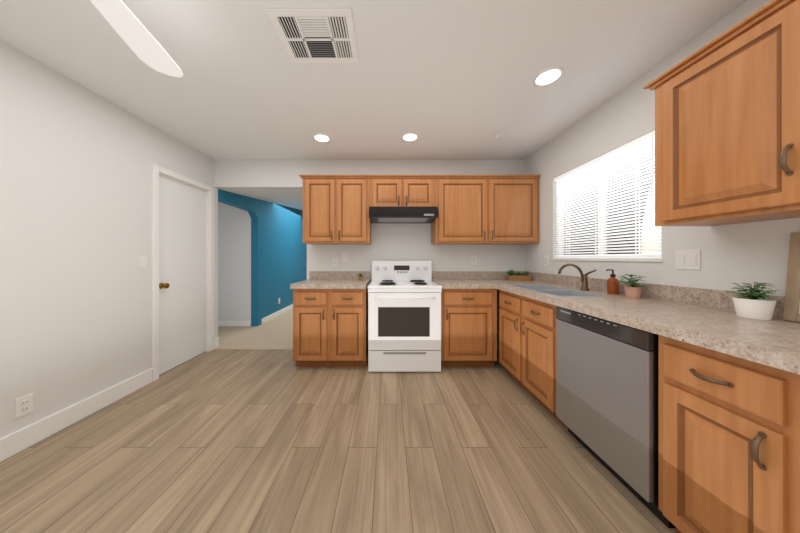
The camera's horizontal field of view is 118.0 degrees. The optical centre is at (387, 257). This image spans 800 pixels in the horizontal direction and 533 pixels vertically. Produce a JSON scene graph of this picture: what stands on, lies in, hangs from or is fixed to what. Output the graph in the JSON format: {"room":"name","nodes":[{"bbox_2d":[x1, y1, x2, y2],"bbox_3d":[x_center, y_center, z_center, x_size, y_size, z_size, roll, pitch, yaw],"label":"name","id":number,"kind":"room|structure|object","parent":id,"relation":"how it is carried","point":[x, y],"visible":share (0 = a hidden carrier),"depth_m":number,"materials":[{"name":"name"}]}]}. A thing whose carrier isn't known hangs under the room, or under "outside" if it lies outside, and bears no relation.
{"room":"kitchen","nodes":[
{"label":"kitchen","id":0,"kind":"room"},
{"bbox_2d":[0,40,217,438],"bbox_3d":[-2.350,-0.045,0.455,0.120,2.490,5.550,0,0,0],"label":"wall","id":1,"kind":"structure","parent":0,"point":[77,160],"depth_m":1.74,"materials":[{"name":"white paint"}]},
{"bbox_2d":[15,393,32,418],"bbox_3d":[-2.285,0.930,1.510,0.009,0.118,0.072,0,0,0],"label":"outlet","id":2,"kind":"object","parent":1,"relation":"attached to","point":[23,405],"visible":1,"depth_m":1.50,"materials":[{"name":"white plastic"}]},
{"bbox_2d":[0,337,218,461],"bbox_3d":[-2.283,1.133,0.515,0.014,0.135,5.430,0,0,0],"label":"baseboard","id":3,"kind":"structure","parent":1,"relation":"attached to","point":[14,443],"depth_m":1.71,"materials":[{"name":"white wood"}]},
{"bbox_2d":[139,256,146,268],"bbox_3d":[-2.285,0.040,2.243,0.010,0.118,0.072,0,0,0],"label":"light switch","id":4,"kind":"object","parent":1,"relation":"attached to","point":[142,262],"visible":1,"depth_m":2.23,"materials":[{"name":"white plastic"}]},
{"bbox_2d":[159,175,205,374],"bbox_3d":[-2.309,0.169,2.737,0.111,2.047,0.696,0,0,0],"label":"door","id":5,"kind":"structure","parent":1,"relation":"in","point":[182,272],"depth_m":2.70,"materials":[{"name":"white wood"}]},
{"bbox_2d":[152,163,213,381],"bbox_3d":[-2.342,0.141,2.735,0.136,2.118,0.816,0,0,0],"label":"door frame","id":6,"kind":"structure","parent":1,"relation":"attached to","point":[156,169],"depth_m":2.52,"materials":[{"name":"white wood"}]},
{"bbox_2d":[218,202,250,320],"bbox_3d":[-3.105,-0.400,4.280,1.390,3.200,0.120,0,0,0],"label":"wall","id":7,"kind":"structure","parent":0,"point":[234,263],"depth_m":4.22,"materials":[{"name":"white paint"}]},
{"bbox_2d":[218,321,250,325],"bbox_3d":[-3.105,1.150,4.213,1.390,0.100,0.014,0,0,0],"label":"baseboard","id":8,"kind":"structure","parent":7,"relation":"attached to","point":[234,323],"depth_m":4.21,"materials":[{"name":"white wood"}]},
{"bbox_2d":[248,211,257,217],"bbox_3d":[-2.350,-0.750,4.170,0.120,0.100,0.100,0,0,0],"label":"arch","id":9,"kind":"object","parent":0,"point":[253,214],"visible":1,"depth_m":4.17,"materials":[{"name":"blue paint"}]},
{"bbox_2d":[216,308,292,348],"bbox_3d":[-0.940,1.230,5.380,5.720,0.060,4.440,0,0,0],"label":"floor","id":10,"kind":"structure","parent":0,"point":[276,332],"depth_m":3.72,"materials":[{"name":"beige carpet"}]},
{"bbox_2d":[218,189,306,325],"bbox_3d":[-2.350,-0.400,5.415,0.120,3.200,4.370,0,0,0],"label":"wall","id":11,"kind":"structure","parent":0,"point":[278,256],"depth_m":4.76,"materials":[{"name":"blue paint"}]},
{"bbox_2d":[261,304,292,323],"bbox_3d":[-2.283,1.150,5.970,0.014,0.100,3.260,0,0,0],"label":"baseboard","id":12,"kind":"structure","parent":11,"relation":"attached to","point":[273,315],"depth_m":4.88,"materials":[{"name":"white wood"}]},
{"bbox_2d":[224,190,302,209],"bbox_3d":[-0.940,-1.218,5.440,5.720,0.567,4.320,0,0,0],"label":"ceiling","id":13,"kind":"structure","parent":0,"point":[291,198],"depth_m":3.92,"materials":[{"name":"white paint"}]},
{"bbox_2d":[0,349,675,532],"bbox_3d":[-0.245,1.230,0.420,4.330,0.060,5.480,0,0,0],"label":"floor","id":14,"kind":"structure","parent":0,"point":[246,441],"depth_m":1.42,"materials":[{"name":"wood"}]},
{"bbox_2d":[293,283,369,366],"bbox_3d":[-0.628,0.762,2.835,0.780,0.875,0.630,0,0,0],"label":"base cabinet","id":15,"kind":"object","parent":14,"relation":"on","point":[330,327],"visible":1,"depth_m":2.55,"materials":[{"name":"brown wood"}]},
{"bbox_2d":[290,271,369,288],"bbox_3d":[-0.633,0.249,2.842,0.794,0.148,0.633,0,0,0],"label":"countertop","id":16,"kind":"structure","parent":15,"relation":"on","point":[317,279],"depth_m":2.81,"materials":[{"name":"stone"}]},
{"bbox_2d":[358,273,362,280],"bbox_3d":[-0.334,0.230,2.930,0.081,0.089,0.082,0,0,0],"label":"plant","id":17,"kind":"object","parent":16,"relation":"on","point":[360,277],"visible":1,"depth_m":2.91,"materials":[{"name":"green plant"}]},
{"bbox_2d":[368,261,441,371],"bbox_3d":[0.174,0.618,2.777,0.771,1.165,0.696,0,0,0],"label":"stove","id":18,"kind":"object","parent":14,"relation":"on","point":[404,316],"visible":1,"depth_m":2.49,"materials":[{"name":"white metal"}]},
{"bbox_2d":[441,289,496,366],"bbox_3d":[0.866,0.762,2.835,0.600,0.875,0.630,0,0,0],"label":"base cabinet","id":19,"kind":"object","parent":14,"relation":"on","point":[468,327],"visible":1,"depth_m":2.55,"materials":[{"name":"brown wood"}]},
{"bbox_2d":[432,271,493,288],"bbox_3d":[0.848,0.249,2.842,0.564,0.148,0.633,0,0,0],"label":"countertop","id":20,"kind":"structure","parent":19,"relation":"on","point":[447,279],"depth_m":3.07,"materials":[{"name":"stone"}]},
{"bbox_2d":[499,290,567,428],"bbox_3d":[1.451,0.762,2.111,0.630,0.875,0.875,0,0,0],"label":"base cabinet","id":21,"kind":"object","parent":14,"relation":"on","point":[527,343],"visible":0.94,"depth_m":1.97,"materials":[{"name":"brown wood"}]},
{"bbox_2d":[494,263,799,374],"bbox_3d":[1.464,0.257,1.589,0.668,0.424,3.138,0,0,0],"label":"countertop","id":22,"kind":"structure","parent":21,"relation":"on","point":[708,319],"depth_m":1.21,"materials":[{"name":"stone"}]},
{"bbox_2d":[506,269,530,280],"bbox_3d":[1.602,0.207,2.967,0.302,0.135,0.149,0,0,0],"label":"planter box","id":23,"kind":"object","parent":22,"relation":"on","point":[523,276],"visible":1,"depth_m":2.92,"materials":[{"name":"brown wood"}]},
{"bbox_2d":[557,263,596,290],"bbox_3d":[1.567,0.160,1.999,0.257,0.230,0.122,0,0,0],"label":"faucet","id":24,"kind":"object","parent":22,"relation":"on","point":[584,277],"depth_m":2.02,"materials":[{"name":"brown metal"}]},
{"bbox_2d":[606,269,618,294],"bbox_3d":[1.706,0.179,1.830,0.084,0.189,0.066,0,0,0],"label":"soap bottle","id":25,"kind":"object","parent":22,"relation":"on","point":[612,284],"visible":0.98,"depth_m":1.81,"materials":[{"name":"brown"}]},
{"bbox_2d":[618,274,647,297],"bbox_3d":[1.680,0.194,1.667,0.153,0.161,0.176,0,0,0],"label":"potted plant","id":26,"kind":"object","parent":22,"relation":"on","point":[633,290],"visible":1,"depth_m":1.64,"materials":[{"name":"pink ceramic"}]},
{"bbox_2d":[728,282,777,319],"bbox_3d":[1.673,0.192,1.098,0.128,0.164,0.152,0,0,0],"label":"potted plant","id":27,"kind":"object","parent":22,"relation":"on","point":[756,304],"visible":1,"depth_m":1.08,"materials":[{"name":"white"}]},
{"bbox_2d":[783,232,799,321],"bbox_3d":[1.770,0.081,0.890,0.055,0.385,0.340,0,0,0],"label":"cutting board","id":28,"kind":"object","parent":22,"relation":"on","point":[792,304],"visible":0.96,"depth_m":1.04,"materials":[{"name":"brown wood"}]},
{"bbox_2d":[556,306,675,527],"bbox_3d":[1.457,0.764,1.363,0.598,0.872,0.596,0,0,0],"label":"dishwasher","id":29,"kind":"object","parent":14,"relation":"on","point":[607,393],"visible":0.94,"depth_m":1.24,"materials":[{"name":"silver metal"}]},
{"bbox_2d":[659,335,799,532],"bbox_3d":[1.451,0.762,0.860,0.630,0.875,0.385,0,0,0],"label":"base cabinet","id":30,"kind":"object","parent":14,"relation":"on","point":[729,443],"visible":1,"depth_m":0.83,"materials":[{"name":"brown wood"}]},
{"bbox_2d":[214,160,524,348],"bbox_3d":[-0.245,-0.045,3.220,4.330,2.490,0.120,0,0,0],"label":"wall","id":31,"kind":"structure","parent":0,"point":[400,241],"depth_m":3.16,"materials":[{"name":"white paint"}]},
{"bbox_2d":[299,175,370,244],"bbox_3d":[-0.633,-0.579,2.980,0.829,0.803,0.360,0,0,0],"label":"upper cabinet","id":32,"kind":"object","parent":31,"relation":"attached to","point":[335,209],"visible":0.92,"depth_m":2.83,"materials":[{"name":"brown wood"}]},
{"bbox_2d":[333,257,337,265],"bbox_3d":[-0.690,0.050,3.155,0.072,0.118,0.009,0,0,0],"label":"electrical outlet","id":33,"kind":"object","parent":31,"relation":"attached to","point":[335,261],"visible":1,"depth_m":3.15,"materials":[{"name":"white plastic"}]},
{"bbox_2d":[342,253,347,261],"bbox_3d":[-0.565,-0.005,3.155,0.075,0.125,0.010,0,0,0],"label":"light switch","id":34,"kind":"object","parent":31,"relation":"attached to","point":[344,257],"visible":1,"depth_m":3.15,"materials":[{"name":"white plastic"}]},
{"bbox_2d":[370,175,435,206],"bbox_3d":[0.173,-0.780,2.980,0.780,0.400,0.360,0,0,0],"label":"upper cabinet","id":35,"kind":"object","parent":31,"relation":"attached to","point":[402,190],"visible":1,"depth_m":2.83,"materials":[{"name":"brown wood"}]},
{"bbox_2d":[369,207,437,222],"bbox_3d":[0.173,-0.514,2.908,0.772,0.126,0.501,0,0,0],"label":"range hood","id":36,"kind":"object","parent":35,"relation":"attached to","point":[403,214],"visible":1,"depth_m":2.67,"materials":[{"name":"black metal"}]},
{"bbox_2d":[471,256,476,264],"bbox_3d":[1.130,0.030,3.155,0.072,0.118,0.009,0,0,0],"label":"electrical outlet","id":37,"kind":"object","parent":31,"relation":"attached to","point":[473,260],"visible":1,"depth_m":3.15,"materials":[{"name":"white plastic"}]},
{"bbox_2d":[431,175,540,244],"bbox_3d":[1.180,-0.579,2.980,1.230,0.803,0.360,0,0,0],"label":"upper cabinet","id":38,"kind":"object","parent":31,"relation":"attached to","point":[488,209],"visible":0.94,"depth_m":2.83,"materials":[{"name":"brown wood"}]},
{"bbox_2d":[0,0,746,159],"bbox_3d":[-0.245,-1.340,0.480,4.330,0.100,5.600,0,0,0],"label":"ceiling","id":39,"kind":"structure","parent":0,"point":[448,79],"depth_m":1.63,"materials":[{"name":"white paint"}]},
{"bbox_2d":[90,0,182,77],"bbox_3d":[-1.040,-1.135,0.660,1.050,0.310,1.050,0,0,31],"label":"fan","id":40,"kind":"object","parent":39,"relation":"hanging from","point":[135,35],"visible":1,"depth_m":1.10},
{"bbox_2d":[266,9,358,62],"bbox_3d":[-0.410,-1.286,1.410,0.440,0.009,0.340,0,0,0],"label":"ceiling vent","id":41,"kind":"object","parent":39,"relation":"in","point":[316,35],"visible":1,"depth_m":1.38,"materials":[{"name":"white"}]},
{"bbox_2d":[313,134,330,142],"bbox_3d":[-0.710,-1.286,2.580,0.186,0.008,0.186,0,0,0],"label":"recessed light","id":42,"kind":"object","parent":39,"relation":"in","point":[323,138],"visible":1,"depth_m":2.58,"materials":[{"name":"white plastic"}]},
{"bbox_2d":[401,133,418,141],"bbox_3d":[0.235,-1.286,2.560,0.186,0.008,0.186,0,0,0],"label":"recessed light","id":43,"kind":"object","parent":39,"relation":"in","point":[409,137],"visible":1,"depth_m":2.56,"materials":[{"name":"white plastic"}]},
{"bbox_2d":[533,67,563,86],"bbox_3d":[1.140,-1.286,1.710,0.186,0.008,0.186,0,0,0],"label":"recessed light","id":44,"kind":"object","parent":39,"relation":"in","point":[548,76],"visible":1,"depth_m":1.70,"materials":[{"name":"white plastic"}]},
{"bbox_2d":[525,0,799,296],"bbox_3d":[1.860,-0.045,0.480,0.120,2.490,5.600,0,0,0],"label":"wall","id":45,"kind":"structure","parent":0,"point":[749,252],"depth_m":1.61,"materials":[{"name":"white paint"}]},
{"bbox_2d":[544,255,548,265],"bbox_3d":[1.796,0.030,2.720,0.009,0.118,0.072,0,0,0],"label":"outlet","id":46,"kind":"object","parent":45,"relation":"attached to","point":[546,260],"visible":1,"depth_m":2.72,"materials":[{"name":"white plastic"}]},
{"bbox_2d":[551,259,662,261],"bbox_3d":[1.826,0.018,2.100,0.076,0.016,1.060,0,0,0],"label":"window sill","id":47,"kind":"structure","parent":45,"relation":"attached to","point":[644,260],"depth_m":1.87,"materials":[{"name":"white"}]},
{"bbox_2d":[559,142,660,256],"bbox_3d":[1.887,-0.430,2.100,0.045,0.880,1.040,0,0,0],"label":"window","id":48,"kind":"structure","parent":45,"relation":"in","point":[608,221],"depth_m":2.05,"materials":[{"name":"white"}]},
{"bbox_2d":[554,130,660,258],"bbox_3d":[1.826,-0.431,2.100,0.052,0.874,1.028,0,0,0],"label":"window blinds","id":49,"kind":"object","parent":48,"relation":"attached to","point":[627,148],"visible":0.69,"depth_m":1.96,"materials":[{"name":"white plastic"}]},
{"bbox_2d":[675,250,700,269],"bbox_3d":[1.795,0.010,1.440,0.010,0.118,0.120,0,0,0],"label":"light switch","id":50,"kind":"object","parent":45,"relation":"attached to","point":[688,259],"visible":1,"depth_m":1.43,"materials":[{"name":"white plastic"}]},
{"bbox_2d":[643,0,799,225],"bbox_3d":[1.620,-0.579,1.092,0.360,0.803,0.564,0,0,0],"label":"upper cabinet","id":51,"kind":"object","parent":45,"relation":"attached to","point":[727,127],"visible":1,"depth_m":1.02,"materials":[{"name":"brown wood"}]},
{"label":"outside","id":52,"kind":"structure","parent":0,"visible":0},
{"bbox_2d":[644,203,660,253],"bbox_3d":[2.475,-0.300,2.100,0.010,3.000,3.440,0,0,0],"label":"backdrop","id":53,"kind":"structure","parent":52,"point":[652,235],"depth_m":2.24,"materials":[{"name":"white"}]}
]}

